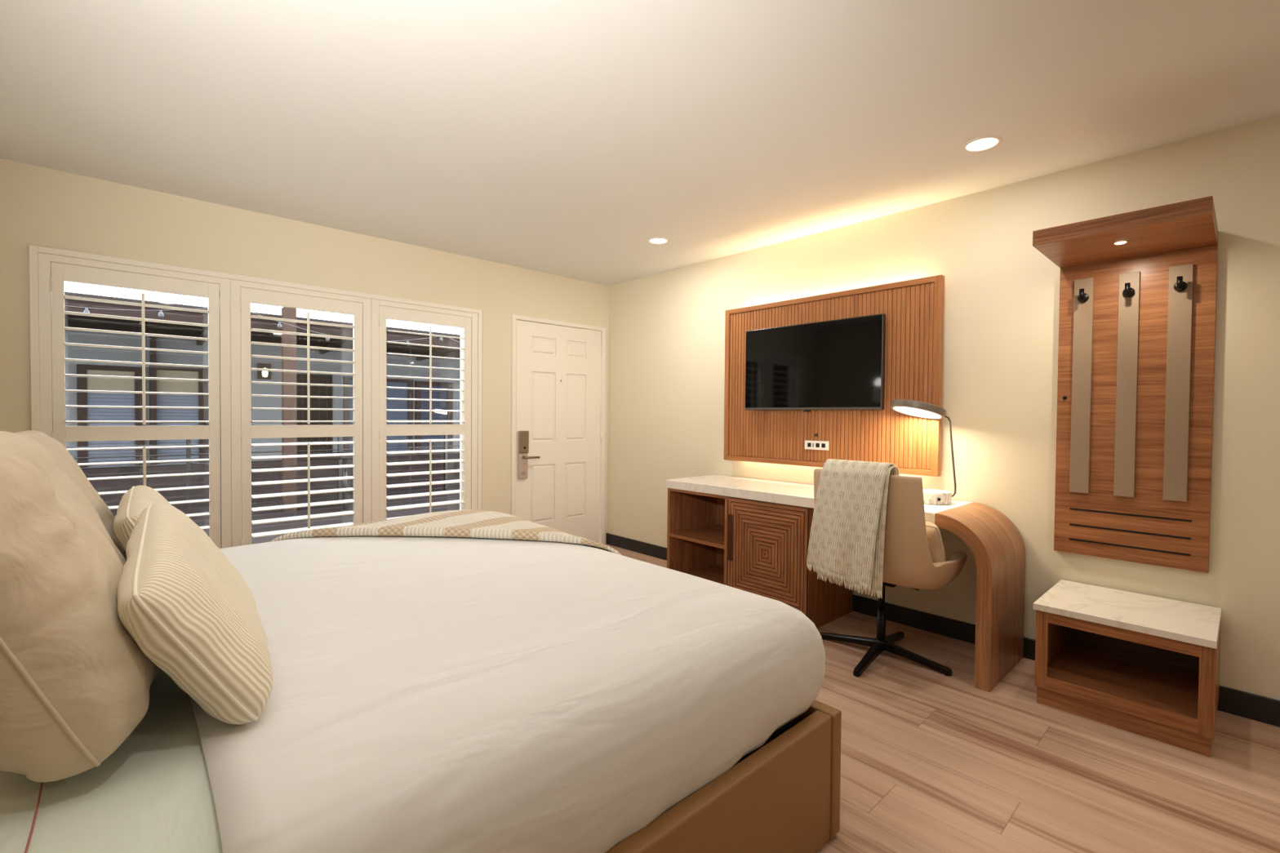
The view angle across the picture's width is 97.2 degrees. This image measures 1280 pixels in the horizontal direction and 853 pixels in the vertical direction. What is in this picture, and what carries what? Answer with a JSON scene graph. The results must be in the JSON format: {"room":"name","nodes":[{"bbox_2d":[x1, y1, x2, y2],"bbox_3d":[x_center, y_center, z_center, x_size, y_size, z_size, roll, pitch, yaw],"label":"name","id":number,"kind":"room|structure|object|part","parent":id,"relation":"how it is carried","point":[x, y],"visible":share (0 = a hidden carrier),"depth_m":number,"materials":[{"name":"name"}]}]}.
{"room":"hotel room","nodes":[
{"label":"hotel room","id":0,"kind":"room"},
{"bbox_2d":[0,158,608,548],"bbox_3d":[-1.853,-0.092,4.027,4.060,2.440,0.230,-1,2,-43],"label":"wall","id":1,"kind":"structure","parent":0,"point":[41,206],"depth_m":3.41,"materials":[{"name":"beige paint"}]},
{"bbox_2d":[49,262,221,548],"bbox_3d":[-2.734,-0.003,3.100,0.691,1.659,0.108,-1,2,-43],"label":"plantation shutter","id":2,"kind":"object","parent":1,"relation":"attached to","point":[60,273],"visible":0.7,"depth_m":3.07,"materials":[{"name":"beige paint"}]},
{"bbox_3d":[-2.693,-0.366,3.062,0.013,0.712,0.012,-1,2,-43],"label":"tilt rod","id":3,"kind":"part","parent":2,"relation":"part of","materials":[{"name":"beige paint"}]},
{"bbox_3d":[-2.700,0.385,3.077,0.013,0.550,0.012,-1,2,-43],"label":"tilt rod","id":4,"kind":"part","parent":2,"relation":"part of","materials":[{"name":"beige paint"}]},
{"bbox_3d":[-2.159,-0.019,3.650,2.362,1.715,0.050,-1,2,-43],"label":"shutter frame","id":5,"kind":"part","parent":1,"relation":"part of","materials":[{"name":"white wood"}]},
{"bbox_2d":[240,287,362,546],"bbox_3d":[-2.156,-0.009,3.635,0.690,1.659,0.108,-1,2,-43],"label":"plantation shutter","id":6,"kind":"object","parent":1,"relation":"attached to","point":[248,295],"visible":0.94,"depth_m":3.59,"materials":[{"name":"beige paint"}]},
{"bbox_3d":[-2.114,-0.372,3.598,0.013,0.712,0.012,-1,2,-43],"label":"tilt rod","id":7,"kind":"part","parent":6,"relation":"part of","materials":[{"name":"beige paint"}]},
{"bbox_3d":[-2.120,0.379,3.613,0.013,0.550,0.012,-1,2,-43],"label":"tilt rod","id":8,"kind":"part","parent":6,"relation":"part of","materials":[{"name":"beige paint"}]},
{"bbox_2d":[378,305,471,520],"bbox_3d":[-1.574,-0.015,4.173,0.692,1.659,0.108,-1,2,-43],"label":"plantation shutter","id":9,"kind":"object","parent":1,"relation":"attached to","point":[385,313],"visible":0.89,"depth_m":4.14,"materials":[{"name":"beige paint"}]},
{"bbox_3d":[-1.540,0.374,4.150,0.013,0.550,0.012,-1,2,-43],"label":"tilt rod","id":10,"kind":"part","parent":9,"relation":"part of","materials":[{"name":"beige paint"}]},
{"bbox_3d":[-1.534,-0.377,4.135,0.013,0.712,0.012,-1,2,-43],"label":"tilt rod","id":11,"kind":"part","parent":9,"relation":"part of","materials":[{"name":"beige paint"}]},
{"bbox_2d":[459,327,462,510],"bbox_3d":[-1.685,0.010,4.266,0.751,1.630,0.050,-1,2,-43],"label":"window frame","id":12,"kind":"structure","parent":1,"relation":"attached to","point":[461,329],"depth_m":4.51,"materials":[{"name":"beige paint"}]},
{"bbox_2d":[515,320,602,542],"bbox_3d":[-0.687,0.116,4.976,0.908,1.992,0.127,-1,2,-43],"label":"door","id":13,"kind":"structure","parent":1,"relation":"attached to","point":[558,368],"depth_m":4.97,"materials":[{"name":"beige paint"}]},
{"bbox_3d":[-0.981,0.236,4.716,0.088,0.402,0.024,-1,2,-43],"label":"lock plate","id":14,"kind":"part","parent":13,"relation":"part of","materials":[{"name":"beige"}]},
{"bbox_3d":[-0.910,0.258,4.726,0.142,0.024,0.058,-1,2,-43],"label":"handle","id":15,"kind":"part","parent":13,"relation":"part of","materials":[{"name":"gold metal"}]},
{"bbox_2d":[0,0,1279,285],"bbox_3d":[0.355,-1.286,1.629,4.260,0.080,6.700,-1,2,-43],"label":"ceiling","id":16,"kind":"structure","parent":0,"point":[556,137],"depth_m":2.20,"materials":[{"name":"white paint"}]},
{"bbox_2d":[647,236,669,244],"bbox_3d":[0.128,-1.290,3.921,0.154,0.006,0.154,-1,2,-43],"label":"recessed light","id":17,"kind":"object","parent":16,"relation":"in","point":[656,240],"visible":1,"depth_m":3.91,"materials":[{"name":"beige"}]},
{"bbox_2d":[961,134,1002,152],"bbox_3d":[1.515,-1.251,2.500,0.154,0.006,0.154,-1,2,-43],"label":"recessed light","id":18,"kind":"object","parent":16,"relation":"in","point":[984,143],"visible":1,"depth_m":2.49,"materials":[{"name":"beige"}]},
{"bbox_2d":[605,543,1279,852],"bbox_3d":[0.334,1.218,1.677,4.260,0.050,6.700,-1,2,-43],"label":"floor","id":19,"kind":"structure","parent":0,"point":[932,762],"depth_m":1.95,"materials":[{"name":"brown wood"}]},
{"bbox_2d":[605,699,841,852],"bbox_3d":[-0.923,0.557,1.660,2.190,1.250,2.122,-1,2,-43],"label":"bed","id":20,"kind":"object","parent":19,"relation":"on","point":[783,796],"visible":0.05,"depth_m":1.42,"materials":[{"name":"brown wood"}]},
{"bbox_2d":[0,668,222,852],"bbox_3d":[-1.391,0.671,1.232,0.790,0.366,2.033,-1,2,-43],"label":"sheet","id":21,"kind":"object","parent":20,"relation":"on","point":[153,793],"visible":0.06,"depth_m":0.78,"materials":[{"name":"white fabric"}]},
{"bbox_2d":[13,430,126,559],"bbox_3d":[-1.674,0.245,1.605,0.320,0.464,0.766,-1,2,-43],"label":"pillow","id":22,"kind":"object","parent":21,"relation":"on","point":[65,462],"visible":0.17,"depth_m":1.63,"materials":[{"name":"beige fabric"}]},
{"bbox_2d":[0,431,159,782],"bbox_3d":[-1.063,0.253,0.991,0.338,0.483,0.756,-1,2,-43],"label":"pillow","id":23,"kind":"object","parent":21,"relation":"on","point":[75,684],"visible":0.84,"depth_m":0.77,"materials":[{"name":"beige fabric"}]},
{"bbox_2d":[189,536,825,852],"bbox_3d":[-0.654,0.650,1.915,1.445,0.366,2.061,-1,2,-43],"label":"duvet","id":24,"kind":"object","parent":20,"relation":"on","point":[429,694],"visible":0.77,"depth_m":1.17,"materials":[{"name":"white fabric"}]},
{"bbox_2d":[113,485,170,550],"bbox_3d":[-1.430,0.335,1.688,0.211,0.281,0.626,-1,2,-43],"label":"cushion","id":25,"kind":"object","parent":24,"relation":"on","point":[135,500],"visible":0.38,"depth_m":1.51,"materials":[{"name":"beige fabric"}]},
{"bbox_2d":[116,502,272,724],"bbox_3d":[-0.906,0.339,1.152,0.219,0.303,0.744,0,1,-39],"label":"cushion","id":26,"kind":"object","parent":24,"relation":"on","point":[184,603],"visible":1,"depth_m":0.91,"materials":[{"name":"beige fabric"}]},
{"bbox_2d":[270,509,621,555],"bbox_3d":[-0.835,0.607,2.378,1.099,0.376,1.151,-1,2,-43],"label":"throw blanket","id":27,"kind":"object","parent":24,"relation":"on","point":[469,523],"visible":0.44,"depth_m":2.37,"materials":[{"name":"beige fabric"}]},
{"bbox_3d":[-0.910,0.753,1.679,2.073,0.510,1.988,-1,2,-43],"label":"mattress","id":28,"kind":"part","parent":20,"relation":"part of","materials":[{"name":"black"}]},
{"bbox_3d":[-0.139,0.984,2.394,0.048,0.358,2.086,-1,2,-43],"label":"footboard","id":29,"kind":"part","parent":20,"relation":"part of","materials":[{"name":"brown wood"}]},
{"bbox_2d":[665,475,1025,693],"bbox_3d":[1.071,0.780,3.444,0.549,0.769,2.043,-1,2,-43],"label":"desk","id":30,"kind":"object","parent":19,"relation":"on","point":[752,535],"visible":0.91,"depth_m":3.30,"materials":[{"name":"wood"}]},
{"bbox_3d":[0.394,0.788,4.179,0.528,0.712,0.022,-1,2,-43],"label":"panel","id":31,"kind":"part","parent":30,"relation":"part of","materials":[{"name":"brown wood"}]},
{"bbox_2d":[669,524,724,548],"bbox_3d":[0.569,0.771,3.990,0.527,0.022,0.492,-1,2,-43],"label":"shelf","id":32,"kind":"object","parent":30,"relation":"attached to","point":[711,535],"depth_m":3.98,"materials":[{"name":"brown wood"}]},
{"bbox_3d":[0.764,1.086,3.782,0.528,0.020,1.075,-1,2,-43],"label":"cabinet panel","id":33,"kind":"part","parent":30,"relation":"part of","materials":[{"name":"brown wood"}]},
{"bbox_3d":[0.956,0.808,3.952,0.008,0.692,1.075,-1,2,-43],"label":"panel","id":34,"kind":"part","parent":30,"relation":"part of","materials":[{"name":"brown wood"}]},
{"bbox_3d":[0.743,0.809,3.802,0.528,0.692,0.022,-1,2,-43],"label":"panel","id":35,"kind":"part","parent":30,"relation":"part of","materials":[{"name":"brown wood"}]},
{"bbox_3d":[0.770,0.454,3.770,0.528,0.020,1.075,-1,2,-43],"label":"cabinet panel","id":36,"kind":"part","parent":30,"relation":"part of","materials":[{"name":"brown wood"}]},
{"bbox_3d":[0.758,0.767,3.395,0.010,0.621,0.567,-1,2,-43],"label":"door","id":37,"kind":"part","parent":30,"relation":"part of","materials":[{"name":"brown wood"}]},
{"bbox_2d":[665,475,973,524],"bbox_3d":[0.992,0.422,3.527,0.548,0.057,1.800,-1,2,-43],"label":"countertop","id":38,"kind":"structure","parent":30,"relation":"on","point":[772,491],"depth_m":3.58,"materials":[{"name":"stone"}]},
{"bbox_3d":[1.139,0.810,3.374,0.528,0.712,0.022,-1,2,-43],"label":"panel","id":39,"kind":"part","parent":30,"relation":"part of","materials":[{"name":"brown wood"}]},
{"bbox_2d":[889,399,963,505],"bbox_3d":[1.540,0.130,3.078,0.334,0.553,0.313,-1,2,-43],"label":"desk lamp","id":40,"kind":"object","parent":30,"relation":"on","point":[910,407],"visible":0.88,"depth_m":2.98,"materials":[{"name":"metal"}]},
{"bbox_2d":[893,406,941,418],"bbox_3d":[1.505,-0.078,3.067,0.259,0.072,0.264,-1,2,-43],"label":"diffuser","id":41,"kind":"object","parent":40,"relation":"attached to","point":[927,412],"depth_m":3.05,"materials":[{"name":"white plastic"}]},
{"bbox_3d":[1.509,-0.093,3.067,0.276,0.107,0.277,-1,2,-43],"label":"lamp shade","id":42,"kind":"part","parent":40,"relation":"part of","materials":[{"name":"grey metal"}]},
{"bbox_3d":[1.643,0.155,3.027,0.120,0.454,0.024,0,1,-4],"label":"arm","id":43,"kind":"part","parent":40,"relation":"part of","materials":[{"name":"grey metal"}]},
{"bbox_3d":[1.681,0.798,2.783,0.547,0.769,0.243,-1,2,-43],"label":"waterfall leg","id":44,"kind":"part","parent":30,"relation":"part of","materials":[{"name":"brown wood"}]},
{"bbox_2d":[813,468,967,676],"bbox_3d":[1.250,0.696,2.883,0.660,0.963,0.684,-1,2,-43],"label":"swivel chair","id":45,"kind":"object","parent":19,"relation":"on","point":[908,562],"visible":0.56,"depth_m":2.57,"materials":[{"name":"beige leather"}]},
{"bbox_2d":[806,458,899,598],"bbox_3d":[1.006,0.473,2.707,0.139,0.622,0.409,-1,2,-43],"label":"throw blanket","id":46,"kind":"object","parent":45,"relation":"on","point":[846,545],"visible":0.98,"depth_m":2.64,"materials":[{"name":"beige fabric"}]},
{"bbox_3d":[1.272,0.780,2.861,0.200,0.029,0.291,-1,2,-43],"label":"seat plate","id":47,"kind":"part","parent":45,"relation":"part of","materials":[{"name":"black metal"}]},
{"bbox_2d":[925,521,946,563],"bbox_3d":[1.240,0.558,2.757,0.201,0.243,0.446,-1,2,-43],"label":"cushion","id":48,"kind":"object","parent":45,"relation":"on","point":[936,548],"visible":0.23,"depth_m":2.57,"materials":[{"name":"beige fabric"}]},
{"bbox_2d":[1032,579,1222,757],"bbox_3d":[2.059,0.976,2.394,0.525,0.435,0.550,-1,2,-43],"label":"bench","id":49,"kind":"object","parent":19,"relation":"on","point":[1148,666],"visible":1,"depth_m":2.32,"materials":[{"name":"wood"}]},
{"bbox_3d":[1.899,0.949,2.582,0.504,0.335,0.042,-1,2,-43],"label":"panel","id":50,"kind":"part","parent":49,"relation":"part of","materials":[{"name":"brown wood"}]},
{"bbox_3d":[2.063,0.954,2.393,0.486,0.335,0.506,-1,2,-43],"label":"rail","id":51,"kind":"part","parent":49,"relation":"part of","materials":[{"name":"brown wood"}]},
{"bbox_3d":[2.247,0.952,2.563,0.017,0.335,0.506,-1,2,-43],"label":"panel","id":52,"kind":"part","parent":49,"relation":"part of","materials":[{"name":"brown wood"}]},
{"bbox_3d":[2.239,0.959,2.216,0.504,0.335,0.043,-1,2,-43],"label":"panel","id":53,"kind":"part","parent":49,"relation":"part of","materials":[{"name":"brown wood"}]},
{"bbox_2d":[606,115,1279,700],"bbox_3d":[1.845,-0.043,3.110,0.120,2.440,6.600,-1,2,-43],"label":"wall","id":54,"kind":"structure","parent":0,"point":[666,330],"depth_m":2.91,"materials":[{"name":"beige paint"}]},
{"bbox_2d":[723,275,944,476],"bbox_3d":[1.171,-0.293,3.681,0.090,1.110,1.500,-1,2,-43],"label":"wall panel","id":55,"kind":"object","parent":54,"relation":"attached to","point":[913,309],"visible":0.77,"depth_m":3.42,"materials":[{"name":"brown wood"}]},
{"bbox_2d":[744,313,885,411],"bbox_3d":[1.101,-0.380,3.653,0.073,0.569,0.978,-1,2,-43],"label":"television","id":56,"kind":"object","parent":55,"relation":"attached to","point":[838,364],"visible":1,"depth_m":3.57,"materials":[{"name":"black"}]},
{"bbox_2d":[804,440,828,450],"bbox_3d":[1.144,0.122,3.656,0.010,0.058,0.169,-1,2,-43],"label":"outlet plate","id":57,"kind":"object","parent":55,"relation":"attached to","point":[810,445],"visible":1,"depth_m":3.65,"materials":[{"name":"white plastic"}]},
{"bbox_2d":[605,533,1279,727],"bbox_3d":[1.854,1.128,3.014,0.012,0.104,6.400,-1,2,-43],"label":"baseboard","id":58,"kind":"structure","parent":54,"relation":"attached to","point":[1238,703],"depth_m":3.15,"materials":[{"name":"black plastic"}]},
{"bbox_2d":[1032,195,1218,573],"bbox_3d":[2.046,-0.105,2.401,0.547,1.445,0.537,-1,2,-43],"label":"coat rack","id":59,"kind":"object","parent":54,"relation":"attached to","point":[1137,313],"visible":1,"depth_m":2.52,"materials":[{"name":"brown wood"}]},
{"bbox_2d":[1114,241,1126,244],"bbox_3d":[1.997,-0.762,2.345,0.040,0.003,0.040,-1,2,-43],"label":"light","id":60,"kind":"object","parent":59,"relation":"attached to","point":[1115,242],"depth_m":2.35,"materials":[{"name":"white"}]},
{"label":"outside","id":61,"kind":"structure","parent":0,"visible":0},
{"bbox_2d":[111,484,459,544],"bbox_3d":[-5.166,1.077,9.871,17.000,0.060,12.800,-1,2,-43],"label":"patio","id":62,"kind":"structure","parent":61,"point":[201,521],"depth_m":7.41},
{"bbox_2d":[81,464,186,512],"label":"planter","id":63,"kind":"object","parent":62,"relation":"on","point":[112,485],"depth_m":7.27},
{"bbox_2d":[191,463,208,506],"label":"planter","id":64,"kind":"object","parent":62,"relation":"on","point":[196,480],"depth_m":7.71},
{"bbox_2d":[64,291,460,467],"bbox_3d":[-4.645,-0.268,9.294,17.000,2.660,2.700,-1,2,-43],"label":"building","id":65,"kind":"structure","parent":62,"relation":"on","point":[75,383],"depth_m":8.61,"materials":[{"name":"grey paint"}]},
{"bbox_2d":[87,392,135,466],"bbox_3d":[-7.599,0.046,8.117,0.500,1.092,0.017,-1,2,-43],"label":"blind","id":66,"kind":"object","parent":65,"relation":"hanging from","point":[93,398],"depth_m":8.11,"materials":[{"name":"blue"}]},
{"bbox_2d":[156,394,199,464],"bbox_3d":[-7.056,0.044,8.620,0.500,1.106,0.017,-1,2,-43],"label":"blind","id":67,"kind":"object","parent":65,"relation":"hanging from","point":[162,400],"depth_m":8.60,"materials":[{"name":"blue"}]},
{"bbox_2d":[257,363,271,379],"bbox_3d":[-6.193,-0.912,9.311,0.180,0.260,0.144,-1,2,-43],"label":"wall light","id":68,"kind":"object","parent":65,"relation":"attached to","point":[262,375],"visible":1,"depth_m":9.29,"materials":[{"name":"black metal"}]},
{"bbox_3d":[-6.175,-0.891,9.292,0.090,0.160,0.090,-1,2,-43],"label":"bulb","id":69,"kind":"part","parent":68,"relation":"part of","materials":[{"name":"white glass"}]},
{"bbox_2d":[296,375,328,458],"bbox_3d":[-5.714,0.003,9.819,0.540,1.760,0.014,-1,2,-43],"label":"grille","id":70,"kind":"object","parent":65,"relation":"attached to","point":[301,390],"depth_m":9.84,"materials":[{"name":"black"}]},
{"bbox_3d":[-5.731,0.062,9.852,0.640,1.960,0.060,-1,2,-43],"label":"door","id":71,"kind":"part","parent":65,"relation":"part of","materials":[{"name":"black"}]},
{"bbox_2d":[349,380,408,455],"bbox_3d":[-4.901,-0.136,10.610,1.060,1.420,0.017,-1,2,-43],"label":"blind","id":72,"kind":"object","parent":65,"relation":"hanging from","point":[390,393],"depth_m":10.80,"materials":[{"name":"blue"}]},
{"bbox_2d":[421,385,447,453],"bbox_3d":[-4.130,-0.132,11.324,0.550,1.382,0.017,-1,2,-43],"label":"blind","id":73,"kind":"object","parent":65,"relation":"hanging from","point":[436,394],"depth_m":11.33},
{"bbox_2d":[66,435,460,513],"bbox_3d":[-4.075,0.574,8.687,11.000,1.010,0.060,-1,2,-43],"label":"railing","id":74,"kind":"object","parent":62,"relation":"on","point":[446,446],"visible":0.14,"depth_m":7.21,"materials":[{"name":"black metal"}]},
{"bbox_3d":[-5.726,0.590,7.159,0.044,1.010,0.060,-1,2,-43],"label":"rail post","id":75,"kind":"part","parent":74,"relation":"part of","materials":[{"name":"black metal"}]},
{"bbox_3d":[-4.072,0.279,8.681,11.000,0.376,0.018,-1,2,-43],"label":"rail","id":76,"kind":"part","parent":74,"relation":"part of","materials":[{"name":"black metal"}]},
{"bbox_3d":[-4.442,0.577,8.347,0.044,1.010,0.060,-1,2,-43],"label":"rail post","id":77,"kind":"part","parent":74,"relation":"part of","materials":[{"name":"black metal"}]},
{"bbox_3d":[-3.253,0.566,9.448,0.044,1.010,0.060,-1,2,-43],"label":"rail post","id":78,"kind":"part","parent":74,"relation":"part of","materials":[{"name":"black metal"}]},
{"bbox_2d":[251,460,282,501],"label":"planter","id":79,"kind":"object","parent":62,"relation":"on","point":[264,476],"depth_m":8.24,"materials":[{"name":"brown wood"}]},
{"bbox_2d":[281,306,297,511],"bbox_3d":[-4.569,-0.217,7.349,0.143,2.635,0.140,-1,2,-43],"label":"porch post","id":80,"kind":"object","parent":62,"relation":"on","point":[286,313],"visible":0.86,"depth_m":7.30,"materials":[{"name":"brown wood"}]},
{"bbox_2d":[64,305,173,318],"bbox_3d":[-4.774,-1.055,5.197,0.045,0.155,0.750,1,1,35],"label":"string light","id":81,"kind":"object","parent":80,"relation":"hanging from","point":[161,314],"depth_m":5.20,"materials":[{"name":"black plastic"}]},
{"bbox_3d":[-4.909,-1.013,5.006,0.046,0.075,0.046,-1,2,-43],"label":"bulb","id":82,"kind":"part","parent":81,"relation":"part of","materials":[{"name":"grey"}]},
{"bbox_3d":[-4.609,-1.079,5.430,0.046,0.075,0.046,-1,2,-43],"label":"bulb","id":83,"kind":"part","parent":81,"relation":"part of","materials":[{"name":"grey"}]},
{"bbox_2d":[273,320,329,341],"bbox_3d":[-3.877,-1.093,6.468,0.045,0.162,0.595,1,1,35],"label":"string light","id":84,"kind":"object","parent":80,"relation":"hanging from","point":[279,326],"depth_m":6.40,"materials":[{"name":"black plastic"}]},
{"bbox_3d":[-4.010,-1.125,6.279,0.046,0.075,0.046,-1,2,-43],"label":"bulb","id":85,"kind":"part","parent":84,"relation":"part of","materials":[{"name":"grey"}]},
{"bbox_2d":[392,337,428,346],"bbox_3d":[-3.090,-1.147,7.585,0.045,0.134,0.519,1,1,35],"label":"string light","id":86,"kind":"object","parent":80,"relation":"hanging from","point":[423,338],"depth_m":7.55,"materials":[{"name":"black plastic"}]},
{"bbox_2d":[297,459,337,497],"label":"planter","id":87,"kind":"object","parent":62,"relation":"on","point":[327,473],"depth_m":8.69,"materials":[{"name":"brown wood"}]},
{"bbox_2d":[306,451,353,510],"bbox_3d":[-3.910,0.734,7.480,0.900,0.740,0.900,-1,2,-43],"label":"patio table","id":88,"kind":"object","parent":62,"relation":"on","point":[344,459],"visible":0.41,"depth_m":7.45,"materials":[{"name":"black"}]},
{"bbox_3d":[-3.910,0.754,7.481,0.060,0.700,0.060,-1,2,-43],"label":"table leg","id":89,"kind":"part","parent":88,"relation":"part of","materials":[{"name":"black metal"}]},
{"bbox_2d":[386,453,459,490],"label":"planter","id":90,"kind":"object","parent":62,"relation":"on","point":[454,465],"depth_m":9.75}
]}

